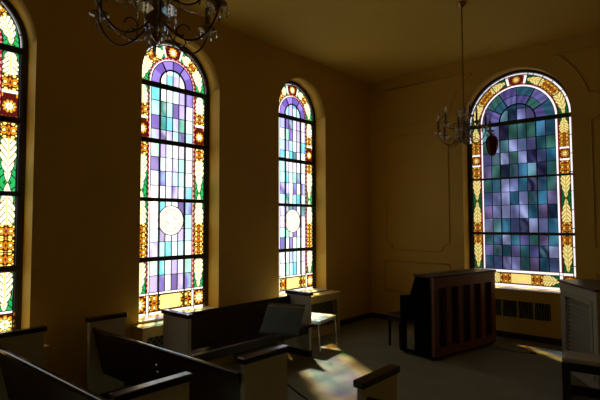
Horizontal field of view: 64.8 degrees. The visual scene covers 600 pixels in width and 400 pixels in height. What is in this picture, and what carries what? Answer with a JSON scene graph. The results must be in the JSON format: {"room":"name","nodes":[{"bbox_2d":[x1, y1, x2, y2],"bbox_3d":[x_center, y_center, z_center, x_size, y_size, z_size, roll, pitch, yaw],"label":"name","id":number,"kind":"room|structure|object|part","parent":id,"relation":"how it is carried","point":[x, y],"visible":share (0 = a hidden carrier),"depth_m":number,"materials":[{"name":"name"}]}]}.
{"room":"house of worship","nodes":[
{"label":"house of worship","id":0,"kind":"room"},
{"bbox_2d":[8,0,370,386],"bbox_3d":[-2.436,-0.218,5.479,0.300,4.790,12.022,-3,-4,41],"label":"wall","id":1,"kind":"structure","parent":0,"point":[81,239],"depth_m":5.73,"materials":[{"name":"paint"}]},
{"bbox_2d":[0,0,27,331],"bbox_3d":[-3.253,-0.424,4.511,0.315,3.712,1.225,-3,-4,41],"label":"window","id":2,"kind":"structure","parent":1,"relation":"in","point":[18,116],"depth_m":4.97,"materials":[{"name":"glass"}]},
{"bbox_2d":[139,40,216,322],"bbox_3d":[-1.646,-0.338,6.348,0.315,3.712,1.225,-3,-4,41],"label":"window","id":3,"kind":"structure","parent":1,"relation":"in","point":[161,122],"depth_m":6.49,"materials":[{"name":"glass"}]},
{"bbox_3d":[-1.623,1.503,6.241,0.266,0.021,1.223,-3,-4,41],"label":"sill","id":4,"kind":"part","parent":3,"relation":"part of","materials":[{"name":"paint"}]},
{"bbox_2d":[85,312,371,387],"bbox_3d":[-2.309,2.119,5.259,0.018,0.100,11.422,-3,-4,41],"label":"baseboard","id":5,"kind":"structure","parent":1,"relation":"attached to","point":[367,315],"depth_m":8.95,"materials":[{"name":"black wood"}]},
{"bbox_2d":[279,80,327,296],"bbox_3d":[-0.030,-0.252,8.197,0.315,3.712,1.225,-3,-4,41],"label":"window","id":6,"kind":"structure","parent":1,"relation":"in","point":[296,104],"depth_m":8.41,"materials":[{"name":"glass"}]},
{"bbox_3d":[-0.130,-0.231,8.284,0.001,3.640,1.120,-3,-4,41],"label":"stained glass","id":7,"kind":"part","parent":6,"relation":"part of","materials":[{"name":"multicoloured glass"}]},
{"bbox_3d":[-0.006,1.590,8.089,0.266,0.021,1.223,-3,-4,41],"label":"sill","id":8,"kind":"part","parent":6,"relation":"part of","materials":[{"name":"paint"}]},
{"bbox_2d":[124,317,599,399],"bbox_3d":[-0.200,2.172,3.411,6.220,0.200,12.022,-3,-4,41],"label":"floor","id":9,"kind":"structure","parent":0,"point":[487,371],"depth_m":6.15,"materials":[{"name":"carpet"}]},
{"bbox_2d":[43,344,49,368],"bbox_3d":[-3.049,1.775,4.230,0.240,0.690,1.430,-3,-4,41],"label":"radiator cover","id":10,"kind":"object","parent":9,"relation":"on","point":[46,347],"visible":0.14,"depth_m":4.69,"materials":[{"name":"beige metal"}]},
{"bbox_3d":[-3.057,1.790,4.236,0.220,0.660,1.400,-3,-4,41],"label":"casing","id":11,"kind":"part","parent":10,"relation":"part of","materials":[{"name":"beige paint"}]},
{"bbox_2d":[0,325,192,399],"bbox_3d":[-1.764,1.634,3.686,2.364,0.910,0.562,-3,-4,41],"label":"pew","id":12,"kind":"object","parent":9,"relation":"on","point":[23,376],"visible":1,"depth_m":3.75,"materials":[{"name":"white paint"}]},
{"bbox_3d":[-2.645,1.651,4.410,0.050,0.783,0.450,-3,-4,41],"label":"panel","id":13,"kind":"part","parent":12,"relation":"part of","materials":[{"name":"white paint"}]},
{"bbox_3d":[-1.863,1.542,3.577,2.240,0.485,0.141,-3,-4,41],"label":"backrest","id":14,"kind":"part","parent":12,"relation":"part of","materials":[{"name":"brown wood"}]},
{"bbox_3d":[-1.902,1.300,3.545,2.240,0.035,0.038,-3,-4,41],"label":"rail","id":15,"kind":"part","parent":12,"relation":"part of","materials":[{"name":"brown wood"}]},
{"bbox_3d":[-1.710,1.657,3.746,2.240,0.060,0.399,-3,-4,41],"label":"seat","id":16,"kind":"part","parent":12,"relation":"part of","materials":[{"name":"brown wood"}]},
{"bbox_3d":[-0.912,1.573,2.931,0.050,0.783,0.500,-3,-4,41],"label":"panel","id":17,"kind":"part","parent":12,"relation":"part of","materials":[{"name":"white paint"}]},
{"bbox_2d":[132,320,233,364],"bbox_3d":[-1.442,1.861,6.067,0.240,0.690,1.430,-3,-4,41],"label":"radiator cover","id":18,"kind":"object","parent":9,"relation":"on","point":[151,333],"visible":0.23,"depth_m":5.63,"materials":[{"name":"beige metal"}]},
{"bbox_2d":[147,335,162,347],"bbox_3d":[-1.382,1.853,6.014,0.011,0.430,1.290,-3,-4,41],"label":"grille","id":19,"kind":"object","parent":18,"relation":"attached to","point":[148,336],"depth_m":5.62,"materials":[{"name":"metal"}]},
{"bbox_3d":[-1.465,1.857,6.087,0.020,0.420,1.280,-3,-4,41],"label":"panel","id":20,"kind":"part","parent":18,"relation":"part of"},
{"bbox_2d":[85,312,289,399],"bbox_3d":[-1.174,1.668,4.398,2.434,0.910,0.572,-3,-4,41],"label":"pew","id":21,"kind":"object","parent":9,"relation":"on","point":[114,359],"visible":0.94,"depth_m":4.14,"materials":[{"name":"white paint"}]},
{"bbox_3d":[-2.101,1.685,5.123,0.050,0.783,0.400,-3,-4,41],"label":"panel","id":22,"kind":"part","parent":21,"relation":"part of","materials":[{"name":"white paint"}]},
{"bbox_3d":[-1.315,1.333,4.254,2.310,0.035,0.038,-3,-4,41],"label":"rail","id":23,"kind":"part","parent":21,"relation":"part of","materials":[{"name":"brown wood"}]},
{"bbox_3d":[-1.277,1.575,4.286,2.310,0.485,0.141,-3,-4,41],"label":"backrest","id":24,"kind":"part","parent":21,"relation":"part of","materials":[{"name":"brown wood"}]},
{"bbox_3d":[-0.272,1.606,3.647,0.050,0.783,0.458,-3,-4,41],"label":"panel","id":25,"kind":"part","parent":21,"relation":"part of","materials":[{"name":"white paint"}]},
{"bbox_2d":[161,289,312,360],"bbox_3d":[-0.693,1.750,6.088,0.522,0.910,2.184,-3,-4,41],"label":"pew","id":26,"kind":"object","parent":9,"relation":"on","point":[219,332],"visible":0.71,"depth_m":5.92,"materials":[{"name":"white paint"}]},
{"bbox_3d":[-1.385,1.691,5.300,0.475,0.783,0.050,-3,-4,41],"label":"panel","id":27,"kind":"part","parent":26,"relation":"part of","materials":[{"name":"white paint"}]},
{"bbox_3d":[-0.836,1.394,6.229,0.038,0.035,2.060,-3,-4,41],"label":"rail","id":28,"kind":"part","parent":26,"relation":"part of","materials":[{"name":"brown wood"}]},
{"bbox_3d":[-0.791,1.649,6.179,0.141,0.520,2.060,-3,-4,41],"label":"backrest","id":29,"kind":"part","parent":26,"relation":"part of","materials":[{"name":"brown wood"}]},
{"bbox_3d":[-0.632,1.767,6.034,0.359,0.060,2.060,-3,-4,41],"label":"seat","id":30,"kind":"part","parent":26,"relation":"part of","materials":[{"name":"brown wood"}]},
{"bbox_3d":[-0.017,1.766,6.891,0.440,0.783,0.050,-3,-4,41],"label":"panel","id":31,"kind":"part","parent":26,"relation":"part of","materials":[{"name":"white paint"}]},
{"bbox_2d":[258,303,307,399],"bbox_3d":[-0.198,1.653,5.104,0.506,0.996,0.457,-2,-3,29],"label":"music stand","id":32,"kind":"object","parent":9,"relation":"on","point":[282,319],"visible":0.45,"depth_m":5.14,"materials":[{"name":"metal"}]},
{"bbox_3d":[-0.051,2.063,5.097,0.278,0.176,0.020,-1,-3,11],"label":"leg","id":33,"kind":"part","parent":32,"relation":"part of","materials":[{"name":"black rubber"}]},
{"bbox_2d":[276,290,340,344],"bbox_3d":[0.174,1.948,7.915,0.240,0.690,1.430,-3,-4,41],"label":"radiator cover","id":34,"kind":"object","parent":9,"relation":"on","point":[325,302],"visible":0.48,"depth_m":8.14,"materials":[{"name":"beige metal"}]},
{"bbox_3d":[0.152,1.944,7.935,0.020,0.420,1.280,-3,-4,41],"label":"panel","id":35,"kind":"part","parent":34,"relation":"part of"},
{"bbox_2d":[311,300,336,329],"bbox_3d":[0.235,1.940,7.863,0.011,0.430,1.290,-3,-4,41],"label":"grille","id":36,"kind":"object","parent":34,"relation":"attached to","point":[329,325],"depth_m":8.09,"materials":[{"name":"metal"}]},
{"bbox_2d":[307,291,337,353],"bbox_3d":[0.206,1.860,7.249,0.554,0.801,0.560,-2,-3,31],"label":"padded chair","id":37,"kind":"object","parent":9,"relation":"on","point":[318,319],"visible":0.41,"depth_m":7.15,"materials":[{"name":"white fabric"}]},
{"bbox_3d":[0.286,2.026,6.883,0.020,0.431,0.051,2,-4,-40],"label":"leg","id":38,"kind":"part","parent":37,"relation":"part of","materials":[{"name":"silver metal"}]},
{"bbox_3d":[0.212,1.809,7.247,0.500,0.050,0.560,-2,-3,31],"label":"seat","id":39,"kind":"part","parent":37,"relation":"part of","materials":[{"name":"white fabric"}]},
{"bbox_3d":[0.560,2.048,7.336,0.051,0.431,0.020,-1,-3,13],"label":"leg","id":40,"kind":"part","parent":37,"relation":"part of","materials":[{"name":"silver metal"}]},
{"bbox_2d":[353,364,399,399],"bbox_3d":[1.271,1.566,2.496,2.034,0.910,0.522,-3,-4,41],"label":"pew","id":41,"kind":"object","parent":9,"relation":"on","point":[380,384],"visible":1,"depth_m":3.10,"materials":[{"name":"white paint"}]},
{"bbox_3d":[1.147,1.233,2.370,1.910,0.035,0.038,-3,-4,41],"label":"rail","id":42,"kind":"part","parent":41,"relation":"part of","materials":[{"name":"brown wood"}]},
{"bbox_3d":[0.518,1.578,3.116,0.050,0.783,0.420,-3,-4,41],"label":"panel","id":43,"kind":"part","parent":41,"relation":"part of","materials":[{"name":"white paint"}]},
{"bbox_2d":[385,311,414,347],"bbox_3d":[1.707,2.021,7.462,0.700,0.490,0.320,2,-3,-36],"label":"piano bench","id":44,"kind":"object","parent":9,"relation":"on","point":[392,316],"visible":0.46,"depth_m":7.32,"materials":[{"name":"brown wood"}]},
{"bbox_3d":[1.399,2.062,7.373,0.040,0.400,0.040,2,-3,-36],"label":"leg","id":45,"kind":"part","parent":44,"relation":"part of","materials":[{"name":"brown wood"}]},
{"bbox_3d":[1.706,1.793,7.473,0.700,0.035,0.320,2,-3,-36],"label":"seat","id":46,"kind":"part","parent":44,"relation":"part of","materials":[{"name":"brown wood"}]},
{"bbox_3d":[1.528,2.053,7.195,0.040,0.400,0.040,2,-3,-36],"label":"leg","id":47,"kind":"part","parent":44,"relation":"part of","materials":[{"name":"brown wood"}]},
{"bbox_2d":[400,268,495,360],"bbox_3d":[2.268,1.667,7.179,1.540,1.165,0.642,2,-4,-36],"label":"upright piano","id":48,"kind":"object","parent":9,"relation":"on","point":[453,311],"visible":1,"depth_m":6.83,"materials":[{"name":"brown wood"}]},
{"bbox_3d":[1.531,1.931,6.956,0.060,0.500,0.070,2,-4,-36],"label":"leg","id":49,"kind":"part","parent":48,"relation":"part of","materials":[{"name":"black wood"}]},
{"bbox_3d":[1.667,1.636,6.761,0.035,1.080,0.590,2,-4,-36],"label":"panel","id":50,"kind":"part","parent":48,"relation":"part of","materials":[{"name":"black wood"}]},
{"bbox_3d":[1.872,1.644,6.544,0.110,0.820,0.058,2,-4,-36],"label":"post","id":51,"kind":"part","parent":48,"relation":"part of","materials":[{"name":"brown wood"}]},
{"bbox_3d":[2.097,1.652,6.708,0.110,0.820,0.058,2,-4,-36],"label":"post","id":52,"kind":"part","parent":48,"relation":"part of","materials":[{"name":"brown wood"}]},
{"bbox_3d":[2.351,1.094,7.093,1.540,0.030,0.357,2,-4,-36],"label":"lid","id":53,"kind":"part","parent":48,"relation":"part of","materials":[{"name":"brown wood"}]},
{"bbox_3d":[2.321,1.659,6.871,0.110,0.820,0.058,2,-4,-36],"label":"post","id":54,"kind":"part","parent":48,"relation":"part of","materials":[{"name":"brown wood"}]},
{"bbox_3d":[2.431,1.179,6.978,1.500,0.149,0.060,2,-4,-36],"label":"rail","id":55,"kind":"part","parent":48,"relation":"part of","materials":[{"name":"brown wood"}]},
{"bbox_3d":[2.434,2.127,6.931,1.500,0.110,0.060,2,-4,-36],"label":"rail","id":56,"kind":"part","parent":48,"relation":"part of","materials":[{"name":"brown wood"}]},
{"bbox_3d":[2.546,1.667,7.035,0.110,0.820,0.058,2,-4,-36],"label":"post","id":57,"kind":"part","parent":48,"relation":"part of","materials":[{"name":"brown wood"}]},
{"bbox_3d":[2.770,1.674,7.199,0.110,0.820,0.058,2,-4,-36],"label":"post","id":58,"kind":"part","parent":48,"relation":"part of","materials":[{"name":"brown wood"}]},
{"bbox_3d":[2.995,1.681,7.363,0.110,0.820,0.058,2,-4,-36],"label":"post","id":59,"kind":"part","parent":48,"relation":"part of","materials":[{"name":"brown wood"}]},
{"bbox_2d":[495,341,535,353],"bbox_3d":[3.271,2.238,7.276,0.515,0.026,0.814,-1,-3,15],"label":"power cord","id":60,"kind":"object","parent":9,"relation":"on","point":[533,352],"visible":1,"depth_m":6.95,"materials":[{"name":"black rubber"}]},
{"bbox_2d":[557,279,599,388],"bbox_3d":[3.583,1.597,5.735,0.450,1.155,1.025,-1,-3,8],"label":"base cabinet","id":61,"kind":"object","parent":9,"relation":"on","point":[580,298],"visible":0.72,"depth_m":5.74,"materials":[{"name":"grey paint"}]},
{"bbox_3d":[3.405,1.626,5.758,0.050,0.900,0.785,-1,-3,8],"label":"louvre frame","id":62,"kind":"part","parent":61,"relation":"part of","materials":[{"name":"grey paint"}]},
{"bbox_2d":[562,350,599,399],"bbox_3d":[3.347,1.908,4.932,1.050,0.455,0.360,-2,-3,32],"label":"bench","id":63,"kind":"object","parent":9,"relation":"on","point":[588,363],"visible":1,"depth_m":5.05,"materials":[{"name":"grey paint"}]},
{"bbox_3d":[2.933,1.950,5.191,0.070,0.400,0.320,-2,-3,32],"label":"leg","id":64,"kind":"part","parent":63,"relation":"part of","materials":[{"name":"laminate"}]},
{"bbox_3d":[3.347,1.708,4.942,1.050,0.055,0.360,-2,-3,32],"label":"seat","id":65,"kind":"part","parent":63,"relation":"part of","materials":[{"name":"grey paint"}]},
{"bbox_2d":[163,0,599,82],"bbox_3d":[-0.214,-2.812,3.657,6.220,0.200,12.022,-3,-4,41],"label":"ceiling","id":66,"kind":"structure","parent":0,"point":[368,41],"depth_m":6.98,"materials":[{"name":"paint"}]},
{"bbox_2d":[88,0,228,56],"bbox_3d":[-0.760,-1.795,2.542,0.696,1.940,0.778,1,-3,-20],"label":"chandelier","id":67,"kind":"object","parent":66,"relation":"hanging from","point":[158,14],"visible":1,"depth_m":2.48,"materials":[{"name":"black metal"}]},
{"bbox_3d":[-0.875,-0.905,2.358,0.273,0.148,0.162,1,-3,-20],"label":"arm","id":68,"kind":"part","parent":67,"relation":"part of","materials":[{"name":"brown metal"}]},
{"bbox_3d":[-0.937,-0.896,2.529,0.314,0.147,0.010,-1,-3,10],"label":"arm","id":69,"kind":"part","parent":67,"relation":"part of","materials":[{"name":"brown metal"}]},
{"bbox_3d":[-0.820,-0.890,2.669,0.010,0.148,0.314,1,-3,-20],"label":"arm","id":70,"kind":"part","parent":67,"relation":"part of","materials":[{"name":"brown metal"}]},
{"bbox_3d":[-0.758,-1.100,2.508,0.132,0.540,0.132,1,-3,-20],"label":"stem","id":71,"kind":"part","parent":67,"relation":"part of","materials":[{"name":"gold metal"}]},
{"bbox_3d":[-0.694,-0.907,2.326,0.010,0.148,0.314,1,-3,-20],"label":"arm","id":72,"kind":"part","parent":67,"relation":"part of","materials":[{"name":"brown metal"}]},
{"bbox_3d":[-0.631,-1.089,2.548,0.213,0.075,0.010,1,-3,-18],"label":"arm","id":73,"kind":"part","parent":67,"relation":"part of","materials":[{"name":"brown metal"}]},
{"bbox_3d":[-0.639,-0.892,2.638,0.010,0.147,0.314,-3,-4,40],"label":"arm","id":74,"kind":"part","parent":67,"relation":"part of","materials":[{"name":"brown metal"}]},
{"bbox_3d":[-0.577,-0.900,2.466,0.314,0.147,0.010,-1,-3,10],"label":"arm","id":75,"kind":"part","parent":67,"relation":"part of","materials":[{"name":"brown metal"}]},
{"bbox_2d":[434,1,494,146],"bbox_3d":[2.128,-1.652,6.166,0.696,1.885,0.778,1,-3,-30],"label":"chandelier","id":76,"kind":"object","parent":66,"relation":"hanging from","point":[465,133],"visible":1,"depth_m":6.12,"materials":[{"name":"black metal"}]},
{"bbox_3d":[1.947,-0.782,6.123,0.314,0.147,0.010,0,-3,0],"label":"arm","id":77,"kind":"part","parent":76,"relation":"part of","materials":[{"name":"brown metal"}]},
{"bbox_3d":[2.127,-1.903,6.178,0.021,1.342,0.021,-1,-3,15],"label":"chain","id":78,"kind":"part","parent":76,"relation":"part of","materials":[{"name":"gold metal"}]},
{"bbox_3d":[2.130,-0.985,6.133,0.132,0.540,0.132,1,-3,-30],"label":"stem","id":79,"kind":"part","parent":76,"relation":"part of","materials":[{"name":"gold metal"}]},
{"bbox_2d":[485,45,497,155],"bbox_3d":[3.088,-1.614,7.637,0.196,1.820,0.193,-3,-4,41],"label":"sanctuary lamp","id":80,"kind":"object","parent":66,"relation":"hanging from","point":[492,142],"visible":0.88,"depth_m":7.54,"materials":[{"name":"red glass"}]},
{"bbox_3d":[3.090,-0.870,7.601,0.196,0.330,0.193,-3,-4,41],"label":"red glass","id":81,"kind":"part","parent":80,"relation":"part of","materials":[{"name":"red glass"}]},
{"bbox_2d":[369,30,599,338],"bbox_3d":[3.650,-0.114,7.943,5.620,4.790,0.300,-3,-4,41],"label":"wall","id":82,"kind":"structure","parent":0,"point":[416,164],"depth_m":8.66,"materials":[{"name":"paint"}]},
{"bbox_2d":[384,130,449,251],"bbox_3d":[2.203,-0.157,9.003,1.338,2.258,0.028,-3,-4,41],"label":"trim","id":83,"kind":"structure","parent":82,"relation":"attached to","point":[433,130],"depth_m":8.97,"materials":[{"name":"paint"}]},
{"bbox_2d":[385,260,449,292],"bbox_3d":[2.196,1.471,8.933,1.351,0.596,0.028,-3,-4,41],"label":"trim","id":84,"kind":"structure","parent":82,"relation":"attached to","point":[385,260],"depth_m":9.06,"materials":[{"name":"paint"}]},
{"bbox_2d":[384,72,471,128],"bbox_3d":[2.375,-1.849,8.932,1.797,0.788,0.028,-3,-4,41],"label":"trim","id":85,"kind":"structure","parent":82,"relation":"attached to","point":[469,73],"depth_m":8.89,"materials":[{"name":"paint"}]},
{"bbox_2d":[372,312,561,345],"bbox_3d":[3.552,2.223,7.707,5.584,0.100,0.018,-3,-4,41],"label":"baseboard","id":86,"kind":"structure","parent":82,"relation":"attached to","point":[526,337],"depth_m":7.66,"materials":[{"name":"black wood"}]},
{"bbox_2d":[467,70,575,293],"bbox_3d":[3.631,-0.367,7.935,1.730,3.715,0.315,-3,-4,41],"label":"window","id":87,"kind":"structure","parent":82,"relation":"in","point":[521,233],"depth_m":7.99,"materials":[{"name":"glass"}]},
{"bbox_3d":[3.620,1.476,7.825,1.728,0.021,0.266,-3,-4,41],"label":"sill","id":88,"kind":"part","parent":87,"relation":"part of","materials":[{"name":"paint"}]},
{"bbox_2d":[495,297,552,323],"bbox_3d":[3.559,1.788,7.720,1.045,0.330,0.020,-3,-4,41],"label":"air vent","id":89,"kind":"object","parent":82,"relation":"in","point":[519,309],"visible":0.81,"depth_m":7.65,"materials":[{"name":"metal"}]},
{"bbox_2d":[554,44,599,94],"bbox_3d":[4.708,-1.956,6.896,1.797,0.788,0.028,-3,-4,41],"label":"trim","id":90,"kind":"structure","parent":82,"relation":"attached to","point":[555,55],"depth_m":7.25,"materials":[{"name":"paint"}]},
{"bbox_2d":[590,112,599,248],"bbox_3d":[4.891,-0.281,6.658,1.338,2.258,0.028,-3,-4,41],"label":"trim","id":91,"kind":"structure","parent":82,"relation":"attached to","point":[591,136],"depth_m":7.08,"materials":[{"name":"paint"}]}
]}

